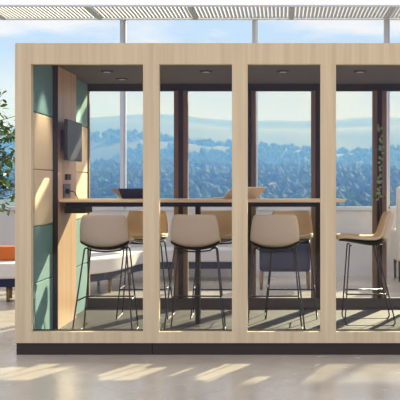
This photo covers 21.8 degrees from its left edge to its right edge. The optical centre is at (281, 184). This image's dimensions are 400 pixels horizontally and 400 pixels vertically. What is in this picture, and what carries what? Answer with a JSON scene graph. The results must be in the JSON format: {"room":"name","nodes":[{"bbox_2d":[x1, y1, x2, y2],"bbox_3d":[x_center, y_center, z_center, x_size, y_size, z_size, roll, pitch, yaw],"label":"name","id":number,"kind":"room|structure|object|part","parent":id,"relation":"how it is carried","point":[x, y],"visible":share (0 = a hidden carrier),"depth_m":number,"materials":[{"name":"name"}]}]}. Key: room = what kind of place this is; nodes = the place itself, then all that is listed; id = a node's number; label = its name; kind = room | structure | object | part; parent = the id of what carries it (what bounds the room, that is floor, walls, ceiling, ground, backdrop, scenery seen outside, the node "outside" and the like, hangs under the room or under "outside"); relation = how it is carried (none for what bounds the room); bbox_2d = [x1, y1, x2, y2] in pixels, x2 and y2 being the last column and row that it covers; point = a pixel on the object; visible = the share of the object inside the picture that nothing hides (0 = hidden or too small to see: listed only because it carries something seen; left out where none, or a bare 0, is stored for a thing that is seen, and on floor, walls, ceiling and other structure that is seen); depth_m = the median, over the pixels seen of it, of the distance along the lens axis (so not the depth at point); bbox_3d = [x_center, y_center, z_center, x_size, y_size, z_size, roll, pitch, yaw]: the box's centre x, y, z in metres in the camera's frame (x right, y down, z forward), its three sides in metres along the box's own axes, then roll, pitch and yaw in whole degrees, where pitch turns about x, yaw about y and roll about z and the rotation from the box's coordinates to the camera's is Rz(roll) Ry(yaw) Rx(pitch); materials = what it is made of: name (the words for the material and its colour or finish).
{"room":"open-plan office","nodes":[
{"label":"open-plan office","id":0,"kind":"room"},
{"bbox_2d":[0,209,398,275],"bbox_3d":[0.000,0.790,14.310,18.000,0.925,0.260,0,0,0],"label":"wall","id":1,"kind":"structure","parent":0,"point":[351,221],"depth_m":14.20,"materials":[{"name":"paint"}]},
{"bbox_2d":[0,17,119,208],"bbox_3d":[-3.146,-1.000,14.290,1.820,2.655,0.120,0,0,0],"label":"window","id":2,"kind":"structure","parent":1,"relation":"in","point":[10,207],"depth_m":14.25,"materials":[{"name":"grey metal"}]},
{"bbox_2d":[120,17,249,208],"bbox_3d":[-1.324,-1.000,14.290,1.824,2.655,0.120,0,0,0],"label":"window","id":3,"kind":"structure","parent":1,"relation":"in","point":[122,22],"depth_m":14.23,"materials":[{"name":"grey metal"}]},
{"bbox_2d":[252,16,382,208],"bbox_3d":[0.501,-1.000,14.290,1.826,2.655,0.120,0,0,0],"label":"window","id":4,"kind":"structure","parent":1,"relation":"in","point":[254,22],"depth_m":14.25,"materials":[{"name":"grey metal"}]},
{"bbox_2d":[384,17,397,208],"bbox_3d":[2.324,-1.000,14.290,1.820,2.655,0.120,0,0,0],"label":"window","id":5,"kind":"structure","parent":1,"relation":"in","point":[386,22],"depth_m":14.25,"materials":[{"name":"grey metal"}]},
{"bbox_2d":[0,276,399,399],"bbox_3d":[0.000,1.313,5.525,18.000,0.120,17.850,0,0,0],"label":"floor","id":6,"kind":"structure","parent":0,"point":[22,377],"depth_m":6.89,"materials":[{"name":"concrete"}]},
{"bbox_2d":[0,89,14,215],"bbox_3d":[-3.708,0.027,12.463,1.478,2.451,1.329,0,0,-39],"label":"potted tree","id":7,"kind":"object","parent":6,"relation":"on","point":[4,182],"visible":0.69,"depth_m":12.47,"materials":[{"name":"green plant"}]},
{"bbox_2d":[0,246,231,301],"bbox_3d":[-2.434,0.966,12.277,4.990,0.575,1.698,0,0,-40],"label":"sofa","id":8,"kind":"object","parent":6,"relation":"on","point":[103,265],"visible":0.38,"depth_m":12.21,"materials":[{"name":"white fabric"}]},
{"bbox_3d":[-3.720,0.755,11.457,1.717,0.155,0.233,0,0,0],"label":"backrest","id":9,"kind":"part","parent":8,"relation":"part of","materials":[{"name":"orange fabric"}]},
{"bbox_3d":[-2.938,1.168,11.058,0.044,0.170,0.044,0,0,0],"label":"leg","id":10,"kind":"part","parent":8,"relation":"part of","materials":[{"name":"brown wood"}]},
{"bbox_3d":[-3.009,1.168,11.452,0.044,0.170,0.044,0,0,0],"label":"leg","id":11,"kind":"part","parent":8,"relation":"part of","materials":[{"name":"brown wood"}]},
{"bbox_3d":[-2.007,1.168,12.042,0.044,0.170,0.044,0,0,0],"label":"leg","id":12,"kind":"part","parent":8,"relation":"part of","materials":[{"name":"brown wood"}]},
{"bbox_3d":[-2.433,0.917,12.277,4.990,0.165,1.697,0,0,-40],"label":"seat","id":13,"kind":"part","parent":8,"relation":"part of","materials":[{"name":"white fabric"}]},
{"bbox_2d":[15,43,399,354],"bbox_3d":[-0.313,0.103,8.730,3.309,2.299,2.260,0,0,0],"label":"pod","id":14,"kind":"object","parent":6,"relation":"on","point":[54,82],"visible":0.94,"depth_m":7.61,"materials":[{"name":"brown wood"}]},
{"bbox_3d":[-1.858,-0.752,8.096,0.024,0.410,0.804,0,0,0],"label":"acoustic panel","id":15,"kind":"part","parent":14,"relation":"part of","materials":[{"name":"green fabric"}]},
{"bbox_3d":[-1.858,-0.330,8.096,0.024,0.422,0.804,0,0,0],"label":"acoustic panel","id":16,"kind":"part","parent":14,"relation":"part of","materials":[{"name":"beige fabric"}]},
{"bbox_3d":[-1.858,0.097,8.096,0.024,0.420,0.804,0,0,0],"label":"acoustic panel","id":17,"kind":"part","parent":14,"relation":"part of","materials":[{"name":"beige fabric"}]},
{"bbox_3d":[-1.858,0.523,8.096,0.024,0.421,0.804,0,0,0],"label":"acoustic panel","id":18,"kind":"part","parent":14,"relation":"part of","materials":[{"name":"green fabric"}]},
{"bbox_3d":[-1.858,0.955,8.096,0.024,0.430,0.804,0,0,0],"label":"acoustic panel","id":19,"kind":"part","parent":14,"relation":"part of","materials":[{"name":"green fabric"}]},
{"bbox_3d":[-1.823,0.106,8.676,0.035,2.133,0.740,0,0,0],"label":"wood panel","id":20,"kind":"part","parent":14,"relation":"part of","materials":[{"name":"brown wood"}]},
{"bbox_3d":[-1.801,0.049,8.635,0.008,0.116,0.270,0,0,0],"label":"socket plate","id":21,"kind":"part","parent":14,"relation":"part of","materials":[{"name":"grey plastic"}]},
{"bbox_2d":[65,174,70,179],"bbox_3d":[-1.796,-0.067,8.660,0.018,0.050,0.160,0,0,0],"label":"switch","id":22,"kind":"object","parent":14,"relation":"attached to","point":[67,176],"depth_m":8.61,"materials":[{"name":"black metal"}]},
{"bbox_2d":[61,119,81,161],"bbox_3d":[-1.762,-0.364,8.568,0.085,0.330,0.615,0,0,0],"label":"television","id":23,"kind":"object","parent":14,"relation":"attached to","point":[71,136],"visible":1,"depth_m":8.46,"materials":[{"name":"black metal"}]},
{"bbox_3d":[-1.858,-0.752,9.349,0.024,0.410,0.894,0,0,0],"label":"acoustic panel","id":24,"kind":"part","parent":14,"relation":"part of","materials":[{"name":"green fabric"}]},
{"bbox_3d":[-1.858,-0.330,9.349,0.024,0.422,0.894,0,0,0],"label":"acoustic panel","id":25,"kind":"part","parent":14,"relation":"part of","materials":[{"name":"beige fabric"}]},
{"bbox_3d":[-1.858,0.097,9.349,0.024,0.420,0.894,0,0,0],"label":"acoustic panel","id":26,"kind":"part","parent":14,"relation":"part of","materials":[{"name":"beige fabric"}]},
{"bbox_3d":[-1.858,0.523,9.349,0.024,0.421,0.894,0,0,0],"label":"acoustic panel","id":27,"kind":"part","parent":14,"relation":"part of","materials":[{"name":"green fabric"}]},
{"bbox_3d":[-1.858,0.955,9.349,0.024,0.430,0.894,0,0,0],"label":"acoustic panel","id":28,"kind":"part","parent":14,"relation":"part of","materials":[{"name":"green fabric"}]},
{"bbox_2d":[72,214,138,328],"bbox_3d":[-1.398,0.701,8.255,0.480,0.943,0.502,0,0,0],"label":"bar stool","id":29,"kind":"object","parent":14,"relation":"on","point":[110,231],"visible":0.95,"depth_m":8.06,"materials":[{"name":"beige fabric"}]},
{"bbox_3d":[-1.567,0.833,8.230,0.142,0.679,0.424,0,0,0],"label":"sled leg","id":30,"kind":"part","parent":29,"relation":"part of","materials":[{"name":"grey metal"}]},
{"bbox_2d":[88,214,132,242],"bbox_3d":[-1.398,0.370,8.259,0.388,0.280,0.495,0,0,0],"label":"seat","id":31,"kind":"object","parent":29,"relation":"on","point":[110,228],"depth_m":8.04,"materials":[{"name":"beige fabric"}]},
{"bbox_3d":[-1.229,0.833,8.230,0.142,0.679,0.424,0,0,0],"label":"sled leg","id":32,"kind":"part","parent":29,"relation":"part of","materials":[{"name":"grey metal"}]},
{"bbox_2d":[116,210,174,318],"bbox_3d":[-1.214,0.701,9.125,0.480,0.943,0.502,0,0,0],"label":"bar stool","id":33,"kind":"object","parent":14,"relation":"on","point":[134,219],"visible":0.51,"depth_m":9.27,"materials":[{"name":"beige plastic"}]},
{"bbox_3d":[-1.383,0.833,9.150,0.142,0.679,0.424,0,0,0],"label":"sled leg","id":34,"kind":"part","parent":33,"relation":"part of","materials":[{"name":"grey metal"}]},
{"bbox_2d":[126,210,167,238],"bbox_3d":[-1.214,0.370,9.121,0.388,0.280,0.495,0,0,0],"label":"seat","id":35,"kind":"object","parent":33,"relation":"on","point":[134,219],"depth_m":9.29,"materials":[{"name":"beige fabric"}]},
{"bbox_3d":[-1.044,0.833,9.150,0.142,0.679,0.424,0,0,0],"label":"sled leg","id":36,"kind":"part","parent":33,"relation":"part of","materials":[{"name":"grey metal"}]},
{"bbox_3d":[-0.960,0.090,9.815,0.044,1.968,0.090,0,0,0],"label":"post","id":37,"kind":"part","parent":14,"relation":"part of","materials":[{"name":"brown metal"}]},
{"bbox_2d":[164,214,225,328],"bbox_3d":[-0.685,0.701,8.255,0.480,0.943,0.502,0,0,0],"label":"bar stool","id":38,"kind":"object","parent":14,"relation":"on","point":[201,231],"visible":0.97,"depth_m":8.06,"materials":[{"name":"beige plastic"}]},
{"bbox_3d":[-0.854,0.833,8.230,0.142,0.679,0.424,0,0,0],"label":"sled leg","id":39,"kind":"part","parent":38,"relation":"part of","materials":[{"name":"grey metal"}]},
{"bbox_2d":[179,214,220,241],"bbox_3d":[-0.685,0.370,8.259,0.388,0.280,0.495,0,0,0],"label":"seat","id":40,"kind":"object","parent":38,"relation":"on","point":[201,227],"depth_m":8.04,"materials":[{"name":"beige fabric"}]},
{"bbox_3d":[-0.516,0.833,8.230,0.142,0.679,0.424,0,0,0],"label":"sled leg","id":41,"kind":"part","parent":38,"relation":"part of","materials":[{"name":"grey metal"}]},
{"bbox_2d":[59,198,344,325],"bbox_3d":[-0.646,0.645,8.680,2.314,1.056,0.680,0,0,0],"label":"bar table","id":42,"kind":"object","parent":14,"relation":"on","point":[80,205],"visible":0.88,"depth_m":8.37,"materials":[{"name":"brown wood"}]},
{"bbox_2d":[111,188,142,198],"bbox_3d":[-1.259,0.072,8.673,0.401,0.086,0.186,0,0,0],"label":"laptop","id":43,"kind":"object","parent":42,"relation":"on","point":[123,193],"visible":0.64,"depth_m":8.64,"materials":[{"name":"grey plastic"}]},
{"bbox_3d":[-0.670,0.159,8.680,2.181,0.036,0.620,0,0,0],"label":"steel frame","id":44,"kind":"part","parent":42,"relation":"part of","materials":[{"name":"black metal"}]},
{"bbox_2d":[212,187,266,198],"bbox_3d":[-0.363,0.066,8.762,0.320,0.100,0.402,0,0,-28],"label":"laptop","id":45,"kind":"object","parent":42,"relation":"on","point":[253,192],"visible":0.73,"depth_m":8.68,"materials":[{"name":"beige"}]},
{"bbox_2d":[190,210,231,318],"bbox_3d":[-0.571,0.701,9.125,0.480,0.943,0.502,0,0,0],"label":"bar stool","id":46,"kind":"object","parent":14,"relation":"on","point":[224,217],"visible":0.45,"depth_m":9.31,"materials":[{"name":"beige plastic"}]},
{"bbox_3d":[-0.740,0.833,9.150,0.142,0.679,0.424,0,0,0],"label":"sled leg","id":47,"kind":"part","parent":46,"relation":"part of","materials":[{"name":"grey metal"}]},
{"bbox_2d":[201,210,231,238],"bbox_3d":[-0.571,0.370,9.121,0.388,0.280,0.495,0,0,0],"label":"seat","id":48,"kind":"object","parent":46,"relation":"on","point":[224,217],"depth_m":9.32,"materials":[{"name":"beige plastic"}]},
{"bbox_3d":[-0.279,-0.979,8.755,3.181,0.037,2.170,0,0,0],"label":"ceiling panel","id":49,"kind":"part","parent":14,"relation":"part of","materials":[{"name":"grey"}]},
{"bbox_3d":[-0.279,1.123,9.830,3.181,0.099,0.060,0,0,0],"label":"sill","id":50,"kind":"part","parent":14,"relation":"part of","materials":[{"name":"brown"}]},
{"bbox_3d":[-0.314,0.090,9.815,0.044,1.968,0.090,0,0,0],"label":"post","id":51,"kind":"part","parent":14,"relation":"part of","materials":[{"name":"brown metal"}]},
{"bbox_2d":[248,214,304,328],"bbox_3d":[-0.058,0.701,8.255,0.480,0.943,0.502,0,0,-1],"label":"bar stool","id":52,"kind":"object","parent":14,"relation":"on","point":[281,231],"visible":0.96,"depth_m":8.06,"materials":[{"name":"beige plastic"}]},
{"bbox_3d":[-0.227,0.833,8.227,0.142,0.679,0.424,0,0,-1],"label":"sled leg","id":53,"kind":"part","parent":52,"relation":"part of","materials":[{"name":"grey metal"}]},
{"bbox_3d":[0.111,0.833,8.233,0.142,0.679,0.424,0,0,-1],"label":"sled leg","id":54,"kind":"part","parent":52,"relation":"part of","materials":[{"name":"grey metal"}]},
{"bbox_2d":[265,210,317,318],"bbox_3d":[0.082,0.701,9.125,0.480,0.943,0.502,0,0,0],"label":"bar stool","id":55,"kind":"object","parent":14,"relation":"on","point":[304,219],"visible":0.44,"depth_m":9.27,"materials":[{"name":"beige plastic"}]},
{"bbox_3d":[-0.088,0.833,9.150,0.142,0.679,0.424,0,0,0],"label":"sled leg","id":56,"kind":"part","parent":55,"relation":"part of","materials":[{"name":"grey metal"}]},
{"bbox_2d":[272,210,312,238],"bbox_3d":[0.082,0.370,9.121,0.388,0.280,0.495,0,0,0],"label":"seat","id":57,"kind":"object","parent":55,"relation":"on","point":[304,219],"depth_m":9.30,"materials":[{"name":"beige fabric"}]},
{"bbox_3d":[0.251,0.833,9.150,0.142,0.679,0.424,0,0,0],"label":"sled leg","id":58,"kind":"part","parent":55,"relation":"part of","materials":[{"name":"grey metal"}]},
{"bbox_3d":[0.342,0.090,9.815,0.044,1.968,0.090,0,0,0],"label":"post","id":59,"kind":"part","parent":14,"relation":"part of","materials":[{"name":"brown wood"}]},
{"bbox_2d":[336,212,395,325],"bbox_3d":[0.705,0.701,8.765,0.502,0.943,0.480,0,0,0],"label":"bar stool","id":60,"kind":"object","parent":14,"relation":"on","point":[384,228],"visible":1,"depth_m":8.61,"materials":[{"name":"beige plastic"}]},
{"bbox_2d":[336,212,389,239],"bbox_3d":[0.701,0.370,8.765,0.495,0.280,0.388,0,0,0],"label":"seat","id":61,"kind":"object","parent":60,"relation":"on","point":[382,232],"depth_m":8.59,"materials":[{"name":"beige wood"}]},
{"bbox_3d":[0.730,0.833,8.934,0.424,0.679,0.142,0,0,0],"label":"sled leg","id":62,"kind":"part","parent":60,"relation":"part of","materials":[{"name":"grey metal"}]},
{"bbox_3d":[0.730,0.833,8.596,0.424,0.679,0.142,0,0,0],"label":"sled leg","id":63,"kind":"part","parent":60,"relation":"part of","materials":[{"name":"grey metal"}]},
{"bbox_3d":[0.926,0.090,9.815,0.044,1.968,0.090,0,0,0],"label":"post","id":64,"kind":"part","parent":14,"relation":"part of","materials":[{"name":"brown metal"}]},
{"bbox_2d":[376,124,384,288],"bbox_3d":[0.928,0.298,9.745,0.089,1.750,0.035,0,0,0],"label":"climbing vine","id":65,"kind":"object","parent":14,"relation":"on","point":[379,128],"visible":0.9,"depth_m":9.75,"materials":[{"name":"green plant"}]},
{"bbox_3d":[0.926,0.298,9.760,0.030,1.750,0.006,0,0,0],"label":"stem","id":66,"kind":"part","parent":65,"relation":"part of","materials":[{"name":"plant"}]},
{"bbox_2d":[259,239,310,289],"bbox_3d":[0.035,0.863,12.610,0.614,0.780,0.620,0,0,0],"label":"armchair","id":67,"kind":"object","parent":6,"relation":"on","point":[281,261],"visible":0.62,"depth_m":12.30,"materials":[{"name":"blue fabric"}]},
{"bbox_3d":[-0.250,1.141,12.340,0.044,0.225,0.044,0,0,0],"label":"leg","id":68,"kind":"part","parent":67,"relation":"part of","materials":[{"name":"brown wood"}]},
{"bbox_3d":[0.035,0.755,12.370,0.610,0.564,0.140,0,0,0],"label":"backrest","id":69,"kind":"part","parent":67,"relation":"part of","materials":[{"name":"blue fabric"}]},
{"bbox_3d":[0.320,1.141,12.340,0.044,0.225,0.044,0,0,0],"label":"leg","id":70,"kind":"part","parent":67,"relation":"part of","materials":[{"name":"brown wood"}]},
{"bbox_2d":[391,187,399,281],"bbox_3d":[1.850,0.635,13.580,0.780,1.235,0.720,0,0,0],"label":"lounge chair","id":71,"kind":"object","parent":6,"relation":"on","point":[395,232],"visible":0.97,"depth_m":13.29,"materials":[{"name":"beige fabric"}]},
{"bbox_3d":[1.510,0.778,13.640,0.100,0.410,0.520,0,0,0],"label":"armrest","id":72,"kind":"part","parent":71,"relation":"part of","materials":[{"name":"beige fabric"}]},
{"bbox_3d":[1.520,1.113,13.860,0.044,0.280,0.044,0,0,0],"label":"leg","id":73,"kind":"part","parent":71,"relation":"part of","materials":[{"name":"black metal"}]},
{"bbox_3d":[1.857,0.500,13.300,0.765,0.965,0.160,0,0,0],"label":"backrest","id":74,"kind":"part","parent":71,"relation":"part of","materials":[{"name":"beige fabric"}]},
{"bbox_3d":[1.520,1.113,13.300,0.044,0.280,0.044,0,0,0],"label":"leg","id":75,"kind":"part","parent":71,"relation":"part of","materials":[{"name":"black metal"}]},
{"bbox_2d":[0,5,399,19],"bbox_3d":[0.000,-2.287,13.690,12.000,0.040,1.060,0,0,0],"label":"ceiling","id":76,"kind":"structure","parent":0,"point":[7,12],"depth_m":13.63,"materials":[{"name":"silver metal"}]},
{"label":"outside","id":77,"kind":"structure","parent":0,"visible":0},
{"bbox_2d":[0,114,399,205],"bbox_3d":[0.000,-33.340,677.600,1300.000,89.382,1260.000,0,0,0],"label":"hills","id":78,"kind":"structure","parent":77,"point":[351,133],"depth_m":977.71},
{"bbox_2d":[0,128,399,205],"bbox_3d":[-60.826,-16.363,498.139,541.618,53.488,642.189,0,0,0],"label":"forest","id":79,"kind":"object","parent":78,"relation":"on","point":[352,178],"visible":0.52,"depth_m":373.55,"materials":[{"name":"green plant"}]}
]}

